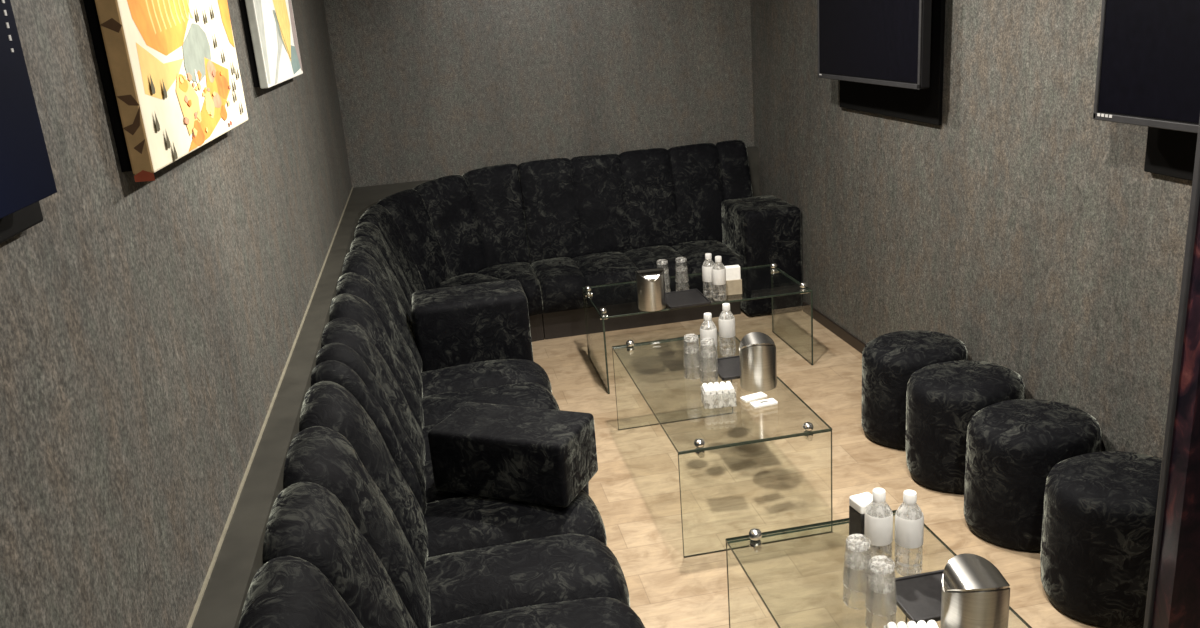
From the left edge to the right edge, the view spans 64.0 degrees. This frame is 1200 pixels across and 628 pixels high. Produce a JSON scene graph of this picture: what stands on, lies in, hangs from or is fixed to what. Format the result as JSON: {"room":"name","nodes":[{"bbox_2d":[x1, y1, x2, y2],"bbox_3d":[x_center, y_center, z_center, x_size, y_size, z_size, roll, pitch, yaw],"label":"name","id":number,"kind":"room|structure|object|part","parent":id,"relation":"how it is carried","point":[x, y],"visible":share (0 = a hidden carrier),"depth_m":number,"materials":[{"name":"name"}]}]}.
{"room":"karaoke room","nodes":[
{"label":"karaoke room","id":0,"kind":"room"},
{"bbox_2d":[0,0,351,627],"bbox_3d":[-1.021,-0.158,2.673,0.100,2.720,7.500,-7,18,-9],"label":"wall","id":1,"kind":"structure","parent":0,"point":[149,329],"depth_m":1.59,"materials":[{"name":"paper"}]},
{"bbox_2d":[0,0,56,242],"bbox_3d":[-0.651,-0.323,0.761,0.072,0.662,0.815,-7,18,-9],"label":"wall screen","id":2,"kind":"object","parent":1,"relation":"attached to","point":[26,174],"visible":1,"depth_m":1.08,"materials":[{"name":"black plastic"}]},
{"bbox_3d":[-0.673,-0.277,0.770,0.020,0.572,0.815,-7,18,-9],"label":"wall plate","id":3,"kind":"part","parent":2,"relation":"part of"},
{"bbox_2d":[83,0,247,181],"bbox_3d":[-0.904,-0.704,2.007,0.061,0.710,1.003,-7,18,-9],"label":"picture","id":4,"kind":"object","parent":1,"relation":"attached to","point":[169,70],"visible":1,"depth_m":1.78,"materials":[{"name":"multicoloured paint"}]},
{"bbox_3d":[-0.922,-0.698,1.996,0.020,0.672,0.961,-7,18,-9],"label":"backing frame","id":5,"kind":"part","parent":4,"relation":"part of","materials":[{"name":"brown wood"}]},
{"bbox_2d":[239,0,302,88],"bbox_3d":[-1.198,-1.173,3.447,0.046,0.654,1.030,-7,18,-9],"label":"picture","id":6,"kind":"object","parent":1,"relation":"attached to","point":[269,25],"visible":1,"depth_m":3.23,"materials":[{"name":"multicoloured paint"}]},
{"bbox_3d":[-1.209,-1.162,3.439,0.020,0.628,0.988,-7,18,-9],"label":"backing frame","id":7,"kind":"part","parent":6,"relation":"part of","materials":[{"name":"wood"}]},
{"bbox_2d":[187,146,758,627],"bbox_3d":[0.306,0.276,3.911,2.775,0.957,5.900,-7,18,-9],"label":"trim","id":8,"kind":"structure","parent":1,"relation":"attached to","point":[239,558],"depth_m":2.40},
{"bbox_2d":[324,0,753,187],"bbox_3d":[-0.313,-1.405,6.474,2.975,2.720,0.100,-7,18,-9],"label":"wall","id":9,"kind":"structure","parent":0,"point":[427,89],"depth_m":6.36,"materials":[{"name":"fabric"}]},
{"bbox_2d":[532,309,1112,627],"bbox_3d":[0.494,1.003,3.315,2.975,0.100,7.700,-7,18,-9],"label":"floor","id":10,"kind":"structure","parent":0,"point":[729,492],"depth_m":4.01,"materials":[{"name":"brown wood"}]},
{"bbox_2d":[238,360,644,627],"bbox_3d":[-0.261,0.848,2.209,0.877,0.969,2.162,-7,18,-9],"label":"module","id":11,"kind":"object","parent":10,"relation":"on","point":[353,538],"visible":0.94,"depth_m":2.60,"materials":[{"name":"fabric"}]},
{"bbox_3d":[-0.551,0.712,2.112,0.313,0.609,2.162,-7,18,-9],"label":"backrest","id":12,"kind":"part","parent":11,"relation":"part of","materials":[{"name":"fabric"}]},
{"bbox_2d":[428,402,597,506],"bbox_3d":[-0.285,0.458,3.186,0.490,0.220,0.270,3,19,23],"label":"sofa armrest","id":13,"kind":"object","parent":11,"relation":"on","point":[507,452],"visible":1,"depth_m":3.08,"materials":[{"name":"fabric"}]},
{"bbox_3d":[-0.147,0.973,2.311,0.655,0.252,2.082,-7,18,-9],"label":"seat","id":14,"kind":"part","parent":11,"relation":"part of","materials":[{"name":"fabric"}]},
{"bbox_2d":[349,163,543,341],"bbox_3d":[-0.852,-0.212,5.639,1.015,1.028,1.785,-7,18,-9],"label":"module","id":15,"kind":"object","parent":10,"relation":"on","point":[468,228],"visible":0.57,"depth_m":6.03,"materials":[{"name":"fabric"}]},
{"bbox_3d":[-0.716,-0.009,5.620,0.805,0.233,1.567,-7,18,-9],"label":"seat","id":16,"kind":"part","parent":15,"relation":"part of","materials":[{"name":"fabric"}]},
{"bbox_2d":[316,249,588,502],"bbox_3d":[-0.614,0.309,4.013,0.877,0.970,1.652,-7,18,-9],"label":"module","id":17,"kind":"object","parent":10,"relation":"on","point":[462,344],"visible":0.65,"depth_m":4.20,"materials":[{"name":"fabric"}]},
{"bbox_3d":[-0.904,0.174,3.914,0.312,0.610,1.650,-7,18,-9],"label":"backrest","id":18,"kind":"part","parent":17,"relation":"part of","materials":[{"name":"fabric"}]},
{"bbox_3d":[-0.610,0.192,4.673,0.540,0.620,0.345,-7,18,-9],"label":"armrest","id":19,"kind":"part","parent":17,"relation":"part of","materials":[{"name":"fabric"}]},
{"bbox_3d":[-0.460,0.497,3.910,0.655,0.251,1.293,-7,18,-9],"label":"seat","id":20,"kind":"part","parent":17,"relation":"part of","materials":[{"name":"fabric"}]},
{"bbox_2d":[518,140,801,339],"bbox_3d":[0.380,-0.516,6.294,1.672,1.032,0.836,-7,18,-9],"label":"module","id":21,"kind":"object","parent":10,"relation":"on","point":[591,220],"visible":0.93,"depth_m":6.33,"materials":[{"name":"fabric"}]},
{"bbox_3d":[0.264,-0.760,6.494,1.566,0.670,0.280,-7,18,-9],"label":"backrest","id":22,"kind":"part","parent":21,"relation":"part of","materials":[{"name":"fabric"}]},
{"bbox_3d":[0.230,-0.269,6.228,1.294,0.222,0.628,-7,18,-9],"label":"seat","id":23,"kind":"part","parent":21,"relation":"part of","materials":[{"name":"fabric"}]},
{"bbox_3d":[1.057,-0.392,6.301,0.375,0.680,0.520,-7,18,-9],"label":"armrest","id":24,"kind":"part","parent":21,"relation":"part of","materials":[{"name":"fabric"}]},
{"bbox_2d":[582,263,812,393],"bbox_3d":[0.534,0.051,5.410,1.155,0.456,0.615,-7,18,-9],"label":"glass coffee table","id":25,"kind":"object","parent":10,"relation":"on","point":[803,290],"visible":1,"depth_m":5.23,"materials":[{"name":"clear glass"}]},
{"bbox_3d":[-0.024,0.141,5.327,0.010,0.420,0.615,-7,18,-9],"label":"glass leg","id":26,"kind":"part","parent":25,"relation":"part of","materials":[{"name":"clear glass"}]},
{"bbox_2d":[636,267,665,311],"bbox_3d":[0.267,-0.134,5.040,0.148,0.208,0.148,-6,17,-5],"label":"bin","id":27,"kind":"object","parent":25,"relation":"on","point":[650,283],"visible":1,"depth_m":4.99,"materials":[{"name":"silver metal"}]},
{"bbox_3d":[0.261,-0.209,5.016,0.145,0.048,0.144,-6,17,-5],"label":"swing lid","id":28,"kind":"part","parent":27,"relation":"part of","materials":[{"name":"metal"}]},
{"bbox_2d":[676,266,686,290],"bbox_3d":[0.456,-0.197,5.323,0.075,0.130,0.076,-7,18,-9],"label":"tumbler","id":29,"kind":"object","parent":25,"relation":"on","point":[678,267],"visible":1,"depth_m":5.30,"materials":[{"name":"clear glass"}]},
{"bbox_2d":[675,257,688,282],"bbox_3d":[0.452,-0.246,5.308,0.075,0.130,0.076,-7,18,-9],"label":"tumbler","id":30,"kind":"object","parent":29,"relation":"on","point":[677,258],"visible":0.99,"depth_m":5.29,"materials":[{"name":"clear glass"}]},
{"bbox_2d":[665,289,710,308],"bbox_3d":[0.450,-0.082,5.154,0.225,0.014,0.270,-7,18,-9],"label":"serving tray","id":31,"kind":"object","parent":25,"relation":"on","point":[691,297],"visible":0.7,"depth_m":5.14,"materials":[{"name":"black plastic"}]},
{"bbox_2d":[702,253,715,291],"bbox_3d":[0.585,-0.208,5.149,0.074,0.237,0.074,-13,19,-25],"label":"water bottle","id":32,"kind":"object","parent":25,"relation":"on","point":[707,267],"visible":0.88,"depth_m":5.12,"materials":[{"name":"plastic"}]},
{"bbox_2d":[712,256,725,295],"bbox_3d":[0.630,-0.190,5.078,0.074,0.237,0.074,-7,18,-9],"label":"water bottle","id":33,"kind":"object","parent":25,"relation":"on","point":[719,272],"visible":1,"depth_m":5.05,"materials":[{"name":"plastic"}]},
{"bbox_2d":[724,265,741,294],"bbox_3d":[0.716,-0.184,5.181,0.088,0.152,0.060,-5,17,-3],"label":"napkin holder","id":34,"kind":"object","parent":25,"relation":"on","point":[733,286],"visible":0.83,"depth_m":5.16,"materials":[{"name":"white paper"}]},
{"bbox_3d":[1.096,-0.003,5.503,0.010,0.420,0.615,-7,18,-9],"label":"glass leg","id":35,"kind":"part","parent":25,"relation":"part of","materials":[{"name":"clear glass"}]},
{"bbox_3d":[0.351,-0.183,5.306,0.075,0.130,0.076,-7,18,-9],"label":"tumbler","id":36,"kind":"object","parent":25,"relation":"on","visible":0},
{"bbox_2d":[657,259,667,284],"bbox_3d":[0.347,-0.233,5.291,0.075,0.130,0.076,-7,18,-9],"label":"tumbler","id":37,"kind":"object","parent":36,"relation":"on","point":[662,263],"visible":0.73,"depth_m":5.27,"materials":[{"name":"clear glass"}]},
{"bbox_2d":[612,330,832,556],"bbox_3d":[0.466,0.476,4.071,0.580,0.456,1.200,-7,18,-9],"label":"glass coffee table","id":38,"kind":"object","parent":10,"relation":"on","point":[807,427],"visible":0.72,"depth_m":3.54,"materials":[{"name":"clear glass"}]},
{"bbox_3d":[0.357,0.327,4.636,0.580,0.420,0.010,-7,18,-9],"label":"glass leg","id":39,"kind":"part","parent":38,"relation":"part of","materials":[{"name":"clear glass"}]},
{"bbox_2d":[684,345,701,378],"bbox_3d":[0.392,0.203,4.065,0.075,0.130,0.076,-7,18,-9],"label":"tumbler","id":40,"kind":"object","parent":38,"relation":"on","point":[686,347],"visible":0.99,"depth_m":4.04,"materials":[{"name":"clear glass"}]},
{"bbox_2d":[684,334,698,367],"bbox_3d":[0.388,0.153,4.050,0.075,0.130,0.076,-7,18,-9],"label":"tumbler","id":41,"kind":"object","parent":40,"relation":"on","point":[685,336],"visible":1,"depth_m":4.03,"materials":[{"name":"clear glass"}]},
{"bbox_2d":[701,349,715,383],"bbox_3d":[0.455,0.217,4.002,0.075,0.130,0.076,-7,18,-9],"label":"tumbler","id":42,"kind":"object","parent":38,"relation":"on","point":[708,350],"visible":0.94,"depth_m":3.98,"materials":[{"name":"clear glass"}]},
{"bbox_2d":[700,338,717,371],"bbox_3d":[0.451,0.168,3.987,0.075,0.130,0.076,-7,18,-9],"label":"tumbler","id":43,"kind":"object","parent":42,"relation":"on","point":[703,339],"visible":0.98,"depth_m":3.97,"materials":[{"name":"clear glass"}]},
{"bbox_2d":[700,312,717,360],"bbox_3d":[0.471,0.111,4.160,0.074,0.237,0.074,-5,17,-3],"label":"water bottle","id":44,"kind":"object","parent":38,"relation":"on","point":[709,331],"visible":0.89,"depth_m":4.12,"materials":[{"name":"plastic"}]},
{"bbox_2d":[700,381,735,408],"bbox_3d":[0.466,0.316,3.779,0.125,0.074,0.095,-5,17,-1],"label":"box","id":45,"kind":"object","parent":38,"relation":"on","point":[724,391],"visible":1,"depth_m":3.74,"materials":[{"name":"plastic"}]},
{"bbox_2d":[702,383,709,394],"bbox_3d":[0.417,0.295,3.770,0.022,0.022,0.080,-5,17,-1],"label":"rolled towel","id":46,"kind":"object","parent":45,"relation":"on","point":[705,388],"depth_m":3.76,"materials":[{"name":"white fabric"}]},
{"bbox_2d":[708,382,715,393],"bbox_3d":[0.440,0.293,3.771,0.022,0.022,0.080,-5,17,-1],"label":"rolled towel","id":47,"kind":"object","parent":45,"relation":"on","point":[711,388],"depth_m":3.75,"materials":[{"name":"white fabric"}]},
{"bbox_2d":[714,382,721,393],"bbox_3d":[0.464,0.291,3.771,0.022,0.022,0.080,-5,17,-1],"label":"rolled towel","id":48,"kind":"object","parent":45,"relation":"on","point":[717,388],"depth_m":3.75,"materials":[{"name":"white fabric"}]},
{"bbox_2d":[720,381,727,393],"bbox_3d":[0.487,0.289,3.772,0.022,0.022,0.080,-5,17,-1],"label":"rolled towel","id":49,"kind":"object","parent":45,"relation":"on","point":[723,386],"depth_m":3.75,"materials":[{"name":"white fabric"}]},
{"bbox_2d":[725,381,733,392],"bbox_3d":[0.510,0.287,3.772,0.022,0.022,0.080,-5,17,-1],"label":"rolled towel","id":50,"kind":"object","parent":45,"relation":"on","point":[729,388],"depth_m":3.74,"materials":[{"name":"white fabric"}]},
{"bbox_2d":[706,355,739,380],"bbox_3d":[0.585,0.228,4.129,0.195,0.014,0.235,-7,18,-9],"label":"serving tray","id":51,"kind":"object","parent":38,"relation":"on","point":[728,367],"visible":0.5,"depth_m":4.13,"materials":[{"name":"black plastic"}]},
{"bbox_2d":[718,303,735,349],"bbox_3d":[0.565,0.068,4.271,0.074,0.237,0.074,2,18,19],"label":"water bottle","id":52,"kind":"object","parent":38,"relation":"on","point":[726,322],"visible":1,"depth_m":4.24,"materials":[{"name":"plastic"}]},
{"bbox_2d":[740,392,766,402],"bbox_3d":[0.609,0.330,3.800,0.100,0.012,0.046,-12,19,-22],"label":"packet","id":53,"kind":"object","parent":38,"relation":"on","point":[760,395],"visible":1,"depth_m":3.79,"materials":[{"name":"white paper"}]},
{"bbox_3d":[0.577,0.660,3.517,0.580,0.420,0.010,-7,18,-9],"label":"glass leg","id":54,"kind":"part","parent":38,"relation":"part of","materials":[{"name":"clear glass"}]},
{"bbox_2d":[739,332,776,391],"bbox_3d":[0.642,0.194,3.899,0.148,0.208,0.148,-4,17,3],"label":"bin","id":55,"kind":"object","parent":38,"relation":"on","point":[757,350],"visible":1,"depth_m":3.85,"materials":[{"name":"silver metal"}]},
{"bbox_3d":[0.636,0.118,3.876,0.144,0.048,0.145,-4,17,3],"label":"swing lid","id":56,"kind":"part","parent":55,"relation":"part of","materials":[{"name":"metal"}]},
{"bbox_2d":[750,398,777,408],"bbox_3d":[0.637,0.347,3.737,0.100,0.013,0.046,-9,18,-15],"label":"packet","id":57,"kind":"object","parent":38,"relation":"on","point":[766,402],"visible":1,"depth_m":3.73,"materials":[{"name":"white paper"}]},
{"bbox_2d":[725,508,1031,627],"bbox_3d":[0.779,0.985,2.368,0.580,0.456,1.200,-7,18,-9],"label":"glass coffee table","id":58,"kind":"object","parent":10,"relation":"on","point":[754,535],"visible":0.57,"depth_m":2.83,"materials":[{"name":"clear glass"}]},
{"bbox_3d":[0.671,0.836,2.933,0.580,0.420,0.010,-7,18,-9],"label":"glass leg","id":59,"kind":"part","parent":58,"relation":"part of","materials":[{"name":"clear glass"}]},
{"bbox_2d":[843,552,872,608],"bbox_3d":[0.664,0.682,2.467,0.075,0.130,0.076,-7,18,-9],"label":"tumbler","id":60,"kind":"object","parent":58,"relation":"on","point":[858,558],"visible":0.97,"depth_m":2.45,"materials":[{"name":"clear glass"}]},
{"bbox_2d":[843,534,870,591],"bbox_3d":[0.660,0.632,2.452,0.075,0.130,0.076,-7,18,-9],"label":"tumbler","id":61,"kind":"object","parent":60,"relation":"on","point":[859,540],"visible":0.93,"depth_m":2.43,"materials":[{"name":"clear glass"}]},
{"bbox_2d":[849,492,879,557],"bbox_3d":[0.740,0.589,2.686,0.064,0.165,0.064,-10,18,-17],"label":"carton","id":62,"kind":"object","parent":58,"relation":"on","point":[858,503],"visible":0.43,"depth_m":2.67,"materials":[{"name":"white cardboard"}]},
{"bbox_2d":[864,488,892,563],"bbox_3d":[0.751,0.581,2.587,0.074,0.237,0.074,-8,18,-12],"label":"water bottle","id":63,"kind":"object","parent":58,"relation":"on","point":[878,527],"visible":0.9,"depth_m":2.56,"materials":[{"name":"plastic"}]},
{"bbox_2d":[865,574,894,627],"bbox_3d":[0.694,0.712,2.365,0.075,0.130,0.076,-7,18,-9],"label":"tumbler","id":64,"kind":"object","parent":58,"relation":"on","point":[882,581],"visible":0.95,"depth_m":2.34,"materials":[{"name":"clear glass"}]},
{"bbox_2d":[865,555,896,615],"bbox_3d":[0.690,0.662,2.350,0.075,0.130,0.076,-7,18,-9],"label":"tumbler","id":65,"kind":"object","parent":64,"relation":"on","point":[882,557],"visible":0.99,"depth_m":2.33,"materials":[{"name":"clear glass"}]},
{"bbox_2d":[895,490,923,566],"bbox_3d":[0.826,0.582,2.565,0.074,0.237,0.074,-7,18,-9],"label":"water bottle","id":66,"kind":"object","parent":58,"relation":"on","point":[909,521],"visible":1,"depth_m":2.53,"materials":[{"name":"plastic"}]},
{"bbox_2d":[884,620,938,627],"bbox_3d":[0.740,0.773,2.249,0.125,0.074,0.095,-4,17,3],"label":"box","id":67,"kind":"object","parent":58,"relation":"on","point":[931,623],"visible":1,"depth_m":2.26,"materials":[{"name":"plastic"}]},
{"bbox_2d":[887,622,896,627],"bbox_3d":[0.691,0.752,2.244,0.022,0.022,0.080,-4,17,3],"label":"rolled towel","id":68,"kind":"object","parent":67,"relation":"on","point":[891,624],"depth_m":2.27,"materials":[{"name":"white fabric"}]},
{"bbox_2d":[897,621,907,627],"bbox_3d":[0.714,0.750,2.242,0.022,0.022,0.080,-4,17,3],"label":"rolled towel","id":69,"kind":"object","parent":67,"relation":"on","point":[901,624],"depth_m":2.27,"materials":[{"name":"white fabric"}]},
{"bbox_2d":[907,621,917,627],"bbox_3d":[0.738,0.749,2.241,0.022,0.022,0.080,-4,17,3],"label":"rolled towel","id":70,"kind":"object","parent":67,"relation":"on","point":[911,624],"depth_m":2.26,"materials":[{"name":"white fabric"}]},
{"bbox_2d":[917,620,927,627],"bbox_3d":[0.761,0.747,2.240,0.022,0.022,0.080,-4,17,3],"label":"rolled towel","id":71,"kind":"object","parent":67,"relation":"on","point":[920,624],"depth_m":2.26,"materials":[{"name":"white fabric"}]},
{"bbox_2d":[927,620,938,627],"bbox_3d":[0.785,0.746,2.239,0.022,0.022,0.080,-4,17,3],"label":"rolled towel","id":72,"kind":"object","parent":67,"relation":"on","point":[931,623],"depth_m":2.26,"materials":[{"name":"white fabric"}]},
{"bbox_2d":[880,569,943,623],"bbox_3d":[0.871,0.724,2.475,0.230,0.014,0.185,-7,18,-9],"label":"serving tray","id":73,"kind":"object","parent":58,"relation":"on","point":[918,596],"visible":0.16,"depth_m":2.48,"materials":[{"name":"black plastic"}]},
{"bbox_2d":[940,553,1009,627],"bbox_3d":[0.879,0.692,2.252,0.148,0.208,0.148,-4,17,1],"label":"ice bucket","id":74,"kind":"object","parent":58,"relation":"on","point":[975,594],"visible":1,"depth_m":2.19,"materials":[{"name":"silver metal"}]},
{"bbox_3d":[0.873,0.616,2.228,0.144,0.048,0.146,-4,17,1],"label":"swing lid","id":75,"kind":"part","parent":74,"relation":"part of","materials":[{"name":"metal"}]},
{"bbox_2d":[861,330,967,448],"bbox_3d":[1.407,0.329,4.308,0.462,0.453,0.401,-7,18,-9],"label":"round stool","id":76,"kind":"object","parent":10,"relation":"on","point":[889,360],"visible":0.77,"depth_m":4.18,"materials":[{"name":"fabric"}]},
{"bbox_2d":[905,360,1024,492],"bbox_3d":[1.481,0.448,3.910,0.462,0.453,0.401,-7,18,-9],"label":"round stool","id":77,"kind":"object","parent":10,"relation":"on","point":[942,398],"visible":0.81,"depth_m":3.78,"materials":[{"name":"fabric"}]},
{"bbox_2d":[964,399,1101,550],"bbox_3d":[1.567,0.572,3.493,0.462,0.453,0.401,-7,18,-9],"label":"round stool","id":78,"kind":"object","parent":10,"relation":"on","point":[1013,446],"visible":0.8,"depth_m":3.35,"materials":[{"name":"fabric"}]},
{"bbox_2d":[1040,451,1161,627],"bbox_3d":[1.649,0.703,3.053,0.462,0.453,0.401,-7,18,-9],"label":"round stool","id":79,"kind":"object","parent":10,"relation":"on","point":[1099,510],"visible":0.73,"depth_m":2.92,"materials":[{"name":"fabric"}]},
{"bbox_2d":[750,0,1192,457],"bbox_3d":[1.796,-0.520,3.116,0.100,2.720,7.500,-7,18,-9],"label":"wall","id":80,"kind":"structure","parent":0,"point":[1031,231],"depth_m":3.88,"materials":[{"name":"fabric"}]},
{"bbox_2d":[803,302,865,352],"bbox_3d":[1.686,0.516,4.290,0.014,0.065,4.030,-7,18,-9],"label":"baseboard","id":81,"kind":"structure","parent":80,"relation":"attached to","point":[819,317],"depth_m":5.71,"materials":[{"name":"brown wood"}]},
{"bbox_2d":[817,0,945,124],"bbox_3d":[1.322,-1.347,4.586,0.164,0.806,1.132,-7,18,-9],"label":"television","id":82,"kind":"object","parent":80,"relation":"attached to","point":[886,56],"visible":1,"depth_m":4.44,"materials":[{"name":"black plastic"}]},
{"bbox_3d":[1.270,-1.418,4.531,0.045,0.630,1.087,-7,18,-9],"label":"casing","id":83,"kind":"part","parent":82,"relation":"part of","materials":[{"name":"black plastic"}]},
{"bbox_2d":[1093,0,1199,180],"bbox_3d":[1.734,-0.698,2.496,0.164,0.805,1.087,-7,18,-9],"label":"television","id":84,"kind":"object","parent":80,"relation":"attached to","point":[1148,74],"visible":1,"depth_m":2.83,"materials":[{"name":"black plastic"}]},
{"bbox_3d":[1.678,-0.775,2.462,0.045,0.630,1.087,-7,18,-9],"label":"casing","id":85,"kind":"part","parent":84,"relation":"part of","materials":[{"name":"black plastic"}]},
{"bbox_3d":[1.809,-0.692,2.494,0.020,0.783,0.980,-7,18,-9],"label":"wall plate","id":86,"kind":"part","parent":84,"relation":"part of","materials":[{"name":"black metal"}]},
{"bbox_2d":[1151,199,1199,627],"bbox_3d":[1.542,-0.098,1.835,0.900,2.720,0.044,-7,18,-9],"label":"door","id":87,"kind":"structure","parent":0,"point":[1177,592],"depth_m":1.88,"materials":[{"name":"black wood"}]},
{"bbox_2d":[1144,118,1199,627],"bbox_3d":[1.097,-0.050,1.794,0.016,2.720,0.014,-7,18,-9],"label":"trim","id":88,"kind":"structure","parent":87,"relation":"attached to","point":[1195,193],"depth_m":1.85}
]}

